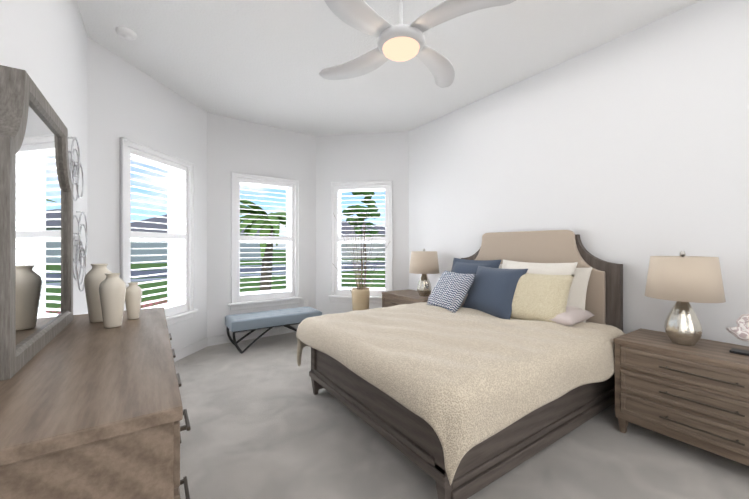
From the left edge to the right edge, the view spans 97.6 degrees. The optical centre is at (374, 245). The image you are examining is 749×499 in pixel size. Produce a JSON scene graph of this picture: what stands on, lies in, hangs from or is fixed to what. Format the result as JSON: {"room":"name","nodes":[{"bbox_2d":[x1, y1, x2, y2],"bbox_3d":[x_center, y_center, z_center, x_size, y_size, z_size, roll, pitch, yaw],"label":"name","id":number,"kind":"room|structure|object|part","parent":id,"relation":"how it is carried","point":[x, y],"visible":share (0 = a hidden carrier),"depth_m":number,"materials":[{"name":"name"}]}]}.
{"room":"bedroom","nodes":[
{"label":"bedroom","id":0,"kind":"room"},
{"bbox_2d":[0,0,86,314],"bbox_3d":[-1.049,-0.218,0.755,0.001,3.030,4.720,0,0,-34],"label":"wall","id":1,"kind":"structure","parent":0,"point":[43,44],"depth_m":1.92,"materials":[{"name":"white paint"}]},
{"bbox_2d":[68,137,86,291],"bbox_3d":[-2.027,-0.199,2.240,0.041,1.033,0.659,0,0,-34],"label":"sculpture","id":2,"kind":"object","parent":1,"relation":"attached to","point":[81,251],"visible":0.96,"depth_m":2.21,"materials":[{"name":"silver metal"}]},
{"bbox_2d":[87,36,206,351],"bbox_3d":[-2.396,-0.216,3.494,0.250,3.030,1.551,0,0,7],"label":"wall","id":3,"kind":"structure","parent":0,"point":[127,100],"depth_m":3.17,"materials":[{"name":"white paint"}]},
{"bbox_2d":[131,154,174,308],"bbox_3d":[-2.468,-0.081,3.503,0.065,1.700,0.840,0,0,7],"label":"window unit","id":4,"kind":"structure","parent":3,"relation":"in","point":[171,245],"depth_m":3.88,"materials":[{"name":"white plastic"}]},
{"bbox_2d":[120,137,197,325],"bbox_3d":[-2.243,-0.061,3.473,0.075,1.864,1.034,0,0,7],"label":"window frame","id":5,"kind":"structure","parent":3,"relation":"attached to","point":[125,143],"depth_m":3.47,"materials":[{"name":"white wood"}]},
{"bbox_2d":[131,157,186,308],"bbox_3d":[-2.277,-0.099,3.478,0.076,1.499,0.736,0,0,7],"label":"louvers","id":6,"kind":"object","parent":3,"relation":"attached to","point":[146,175],"visible":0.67,"depth_m":3.44,"materials":[{"name":"white"}]},
{"bbox_2d":[174,338,207,361],"bbox_3d":[-2.265,1.245,3.475,0.016,0.109,1.561,0,0,7],"label":"baseboard","id":7,"kind":"structure","parent":3,"relation":"attached to","point":[190,349],"depth_m":3.92,"materials":[{"name":"white wood"}]},
{"bbox_2d":[127,147,187,316],"bbox_3d":[-2.267,-0.081,3.485,0.540,1.700,0.643,0,0,-34],"label":"window","id":8,"kind":"structure","parent":0,"point":[173,310],"depth_m":3.49,"materials":[{"name":"white wood"}]},
{"bbox_3d":[-2.277,-0.081,3.478,0.028,1.700,0.840,0,0,7],"label":"shutter panel","id":9,"kind":"part","parent":8,"relation":"part of","materials":[{"name":"white"}]},
{"bbox_2d":[207,112,315,337],"bbox_3d":[-1.609,-0.215,4.790,1.551,3.030,0.292,0,0,-36],"label":"wall","id":10,"kind":"structure","parent":0,"point":[239,146],"depth_m":4.56,"materials":[{"name":"white paint"}]},
{"bbox_2d":[208,324,298,345],"bbox_3d":[-1.542,1.246,4.698,1.561,0.109,0.016,0,0,-36],"label":"baseboard","id":11,"kind":"structure","parent":10,"relation":"attached to","point":[218,340],"depth_m":4.56,"materials":[{"name":"white wood"}]},
{"bbox_2d":[240,182,289,294],"bbox_3d":[-1.664,-0.080,4.865,0.840,1.700,0.065,0,0,-36],"label":"window","id":12,"kind":"structure","parent":10,"relation":"in","point":[288,245],"depth_m":5.07,"materials":[{"name":"white plastic"}]},
{"bbox_2d":[228,172,301,310],"bbox_3d":[-1.529,-0.060,4.682,1.034,1.864,0.075,0,0,-36],"label":"window frame","id":13,"kind":"structure","parent":10,"relation":"attached to","point":[234,305],"depth_m":4.59,"materials":[{"name":"white wood"}]},
{"bbox_3d":[-1.550,-0.080,4.710,0.840,1.700,0.028,0,0,-36],"label":"shutter panel","id":14,"kind":"part","parent":10,"relation":"part of","materials":[{"name":"white"}]},
{"bbox_2d":[240,184,291,292],"bbox_3d":[-1.550,-0.098,4.710,0.736,1.499,0.076,0,0,-36],"label":"louvers","id":15,"kind":"object","parent":10,"relation":"attached to","point":[267,243],"visible":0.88,"depth_m":4.68,"materials":[{"name":"white"}]},
{"bbox_2d":[335,185,387,295],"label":"window","id":16,"kind":"structure","parent":0,"point":[337,291],"depth_m":5.05,"materials":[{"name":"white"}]},
{"bbox_3d":[-0.201,-0.079,5.061,0.840,1.700,0.028,0,0,9],"label":"shutter panel","id":17,"kind":"part","parent":16,"relation":"part of","materials":[{"name":"white"}]},
{"bbox_2d":[316,131,408,314],"bbox_3d":[-0.183,-0.214,5.179,1.458,3.030,0.250,0,0,9],"label":"wall","id":18,"kind":"structure","parent":0,"point":[365,157],"depth_m":5.06,"materials":[{"name":"white paint"}]},
{"bbox_2d":[328,180,392,302],"bbox_3d":[-0.206,-0.059,5.026,1.034,1.864,0.075,0,0,9],"label":"window frame","id":19,"kind":"structure","parent":18,"relation":"attached to","point":[333,297],"depth_m":5.02,"materials":[{"name":"white wood"}]},
{"bbox_2d":[338,190,384,288],"bbox_3d":[-0.201,-0.097,5.061,0.736,1.499,0.076,0,0,9],"label":"louvers","id":20,"kind":"object","parent":18,"relation":"attached to","point":[361,234],"visible":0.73,"depth_m":5.03,"materials":[{"name":"white plastic"}]},
{"bbox_2d":[76,0,700,135],"bbox_3d":[0.119,-1.732,2.285,3.650,0.001,5.940,0,0,-34],"label":"ceiling","id":21,"kind":"structure","parent":0,"point":[264,62],"depth_m":2.90,"materials":[{"name":"white paint"}]},
{"bbox_2d":[115,26,136,39],"bbox_3d":[-2.010,-1.711,2.654,0.140,0.040,0.140,0,0,-34],"label":"smoke detector","id":22,"kind":"object","parent":21,"relation":"attached to","point":[126,33],"visible":1,"depth_m":2.63,"materials":[{"name":"white plastic"}]},
{"bbox_2d":[319,0,515,87],"bbox_3d":[0.172,-1.482,2.127,1.059,0.497,1.059,0,0,-9],"label":"ceiling fan","id":23,"kind":"object","parent":21,"relation":"hanging from","point":[400,42],"visible":1,"depth_m":2.02,"materials":[{"name":"grey plastic"}]},
{"bbox_2d":[174,332,748,498],"bbox_3d":[0.119,1.298,2.282,3.650,0.001,5.940,0,0,-34],"label":"floor","id":24,"kind":"structure","parent":0,"point":[265,422],"depth_m":2.04,"materials":[{"name":"carpet"}]},
{"bbox_2d":[0,65,190,498],"bbox_3d":[-1.108,0.357,1.343,0.514,1.880,1.592,0,0,-34],"label":"dresser","id":25,"kind":"object","parent":24,"relation":"on","point":[91,406],"visible":1,"depth_m":1.00,"materials":[{"name":"beige wood"}]},
{"bbox_2d":[0,65,72,380],"bbox_3d":[-1.373,-0.093,1.344,0.065,0.980,0.940,0,0,-34],"label":"mirror","id":26,"kind":"object","parent":25,"relation":"on","point":[36,186],"depth_m":1.20,"materials":[{"name":"white mirror"}]},
{"bbox_2d":[84,264,111,322],"bbox_3d":[-1.449,0.246,1.727,0.124,0.300,0.124,0,0,-34],"label":"vase","id":27,"kind":"object","parent":25,"relation":"on","point":[92,280],"depth_m":1.68,"materials":[{"name":"beige ceramic"}]},
{"bbox_2d":[99,273,125,327],"bbox_3d":[-1.285,0.266,1.609,0.106,0.260,0.106,0,0,-34],"label":"vase","id":28,"kind":"object","parent":25,"relation":"on","point":[112,290],"depth_m":1.58,"materials":[{"name":"beige ceramic"}]},
{"bbox_2d":[125,282,141,318],"bbox_3d":[-1.312,0.298,1.784,0.080,0.195,0.080,0,0,-34],"label":"vase","id":29,"kind":"object","parent":25,"relation":"on","point":[133,297],"depth_m":1.76,"materials":[{"name":"beige ceramic"}]},
{"bbox_2d":[225,306,321,353],"bbox_3d":[-1.327,1.097,4.371,1.160,0.404,0.460,0,0,-34],"label":"bench","id":30,"kind":"object","parent":24,"relation":"on","point":[251,322],"visible":0.94,"depth_m":4.18,"materials":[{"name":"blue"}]},
{"bbox_2d":[225,306,321,331],"bbox_3d":[-1.327,0.955,4.371,1.160,0.120,0.460,0,0,-34],"label":"cushion","id":31,"kind":"object","parent":30,"relation":"on","point":[243,322],"depth_m":4.19,"materials":[{"name":"blue fabric"}]},
{"bbox_2d":[333,209,389,310],"bbox_3d":[-0.171,0.397,4.513,0.787,1.803,0.730,0,0,-34],"label":"potted plant","id":32,"kind":"object","parent":24,"relation":"on","point":[360,297],"visible":0.67,"depth_m":4.46,"materials":[{"name":"beige"}]},
{"bbox_3d":[-0.191,0.946,4.549,0.260,0.705,0.260,0,0,-34],"label":"pot","id":33,"kind":"part","parent":32,"relation":"part of","materials":[{"name":"beige"}]},
{"bbox_2d":[382,289,430,307],"bbox_3d":[0.544,0.975,4.382,0.544,0.650,0.876,0,0,-34],"label":"nightstand","id":34,"kind":"object","parent":24,"relation":"on","point":[397,297],"visible":0.17,"depth_m":4.37,"materials":[{"name":"beige wood"}]},
{"bbox_2d":[409,249,438,296],"bbox_3d":[0.644,0.343,4.245,0.390,0.612,0.390,0,0,-34],"label":"lamp","id":35,"kind":"object","parent":34,"relation":"on","point":[424,263],"visible":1,"depth_m":4.12,"materials":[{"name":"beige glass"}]},
{"bbox_3d":[0.644,0.211,4.245,0.390,0.275,0.390,0,0,-34],"label":"lamp shade","id":36,"kind":"part","parent":35,"relation":"part of","materials":[{"name":"fabric"}]},
{"bbox_3d":[0.644,0.499,4.245,0.188,0.300,0.188,0,0,-34],"label":"glass","id":37,"kind":"part","parent":35,"relation":"part of","materials":[{"name":"beige"}]},
{"bbox_2d":[296,230,624,498],"bbox_3d":[0.666,0.576,2.752,2.179,1.445,1.933,0,0,-34],"label":"bed","id":38,"kind":"object","parent":24,"relation":"on","point":[490,360],"visible":0.98,"depth_m":2.16,"materials":[{"name":"beige fabric"}]},
{"bbox_3d":[-0.092,1.048,2.236,0.073,0.500,1.616,0,0,-34],"label":"footboard","id":39,"kind":"part","parent":38,"relation":"part of","materials":[{"name":"brown wood"}]},
{"bbox_2d":[296,302,624,485],"bbox_3d":[0.595,0.840,2.704,2.017,0.502,1.938,0,0,-34],"label":"duvet","id":40,"kind":"object","parent":38,"relation":"on","point":[451,385],"depth_m":1.97,"materials":[{"name":"fabric"}]},
{"bbox_2d":[462,265,527,318],"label":"pillow","id":41,"kind":"object","parent":38,"relation":"on","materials":[{"name":"blue fabric"}]},
{"bbox_3d":[1.504,0.377,3.318,0.045,1.045,1.450,0,0,-34],"label":"headboard panel","id":42,"kind":"part","parent":38,"relation":"part of","materials":[{"name":"fabric"}]},
{"bbox_3d":[1.546,0.599,3.346,0.055,1.400,1.650,0,0,-34],"label":"headboard wood","id":43,"kind":"part","parent":38,"relation":"part of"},
{"bbox_2d":[510,273,574,322],"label":"pillow","id":44,"kind":"object","parent":38,"relation":"on","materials":[{"name":"beige fabric"}]},
{"bbox_2d":[613,328,748,465],"bbox_3d":[2.115,0.973,2.065,0.544,0.650,0.876,0,0,-34],"label":"nightstand","id":45,"kind":"object","parent":24,"relation":"on","point":[697,395],"visible":1,"depth_m":2.00,"materials":[{"name":"beige wood"}]},
{"bbox_2d":[645,251,725,345],"bbox_3d":[2.046,0.341,2.176,0.390,0.612,0.390,0,0,-34],"label":"lamp","id":46,"kind":"object","parent":45,"relation":"on","point":[682,280],"visible":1,"depth_m":2.09,"materials":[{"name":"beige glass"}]},
{"bbox_3d":[2.046,0.497,2.176,0.188,0.300,0.188,0,0,-34],"label":"glass","id":47,"kind":"part","parent":46,"relation":"part of","materials":[{"name":"beige"}]},
{"bbox_3d":[2.046,0.210,2.176,0.390,0.275,0.390,0,0,-34],"label":"lamp shade","id":48,"kind":"part","parent":46,"relation":"part of","materials":[{"name":"fabric"}]},
{"bbox_2d":[726,314,748,355],"bbox_3d":[2.226,0.522,1.946,0.080,0.249,0.194,0,0,-34],"label":"decor","id":49,"kind":"object","parent":45,"relation":"on","point":[740,331],"visible":1,"depth_m":1.96,"materials":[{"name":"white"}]},
{"bbox_2d":[409,0,748,345],"bbox_3d":[1.908,-0.216,2.898,0.001,3.030,4.950,0,0,-34],"label":"wall","id":50,"kind":"structure","parent":0,"point":[629,151],"depth_m":2.68,"materials":[{"name":"white paint"}]},
{"label":"outside","id":51,"kind":"structure","parent":0,"visible":0},
{"bbox_2d":[131,250,384,301],"bbox_3d":[-31.733,1.788,49.588,180.000,0.001,180.000,0,0,-34],"label":"lawn","id":52,"kind":"structure","parent":51,"point":[282,256],"depth_m":17.10,"materials":[{"name":"green plant"}]},
{"bbox_2d":[140,297,166,308],"bbox_3d":[-5.293,1.542,7.477,3.067,0.530,1.949,0,0,-34],"label":"flowers","id":53,"kind":"object","parent":52,"relation":"on","point":[153,304],"depth_m":7.66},
{"bbox_2d":[131,215,384,263],"bbox_3d":[-19.501,-1.021,38.673,104.000,5.600,18.800,0,0,-34],"label":"neighbouring house","id":54,"kind":"structure","parent":52,"relation":"on","point":[344,252],"depth_m":39.59,"materials":[{"name":"beige paint"}]},
{"bbox_2d":[259,226,272,290],"bbox_3d":[-2.969,0.508,8.960,0.433,2.521,0.380,0,0,-34],"label":"trunk","id":55,"kind":"object","parent":52,"relation":"on","point":[270,261],"visible":0.54,"depth_m":8.89,"materials":[{"name":"brown plant"}]},
{"bbox_2d":[240,200,285,258],"bbox_3d":[-2.889,-0.421,8.960,3.381,1.466,3.278,0,0,-34],"label":"fronds","id":56,"kind":"object","parent":55,"relation":"attached to","point":[268,221],"visible":0.4,"depth_m":8.24,"materials":[{"name":"green plant"}]},
{"bbox_2d":[363,218,366,286],"bbox_3d":[-0.337,0.331,10.965,0.138,2.853,0.125,0,0,-34],"label":"trunk","id":57,"kind":"object","parent":52,"relation":"on","point":[364,250],"visible":0.41,"depth_m":10.95,"materials":[{"name":"brown plant"}]},
{"bbox_2d":[342,192,380,236],"bbox_3d":[-0.384,-1.141,10.948,1.164,2.049,1.194,0,0,-34],"label":"tree","id":58,"kind":"object","parent":57,"relation":"attached to","point":[360,213],"visible":0.5,"depth_m":10.89,"materials":[{"name":"green plant"}]},
{"bbox_2d":[131,261,384,281],"bbox_3d":[-12.657,1.734,21.444,180.000,0.040,10.400,0,0,-34],"label":"sidewalk","id":59,"kind":"structure","parent":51,"point":[155,279],"depth_m":20.24,"materials":[{"name":"grey concrete"}]},
{"bbox_2d":[131,262,384,278],"bbox_3d":[-12.657,1.744,21.444,180.000,0.030,6.000,0,0,-34],"label":"street","id":60,"kind":"structure","parent":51,"point":[140,273],"depth_m":22.92,"materials":[{"name":"grey asphalt"}]}
]}

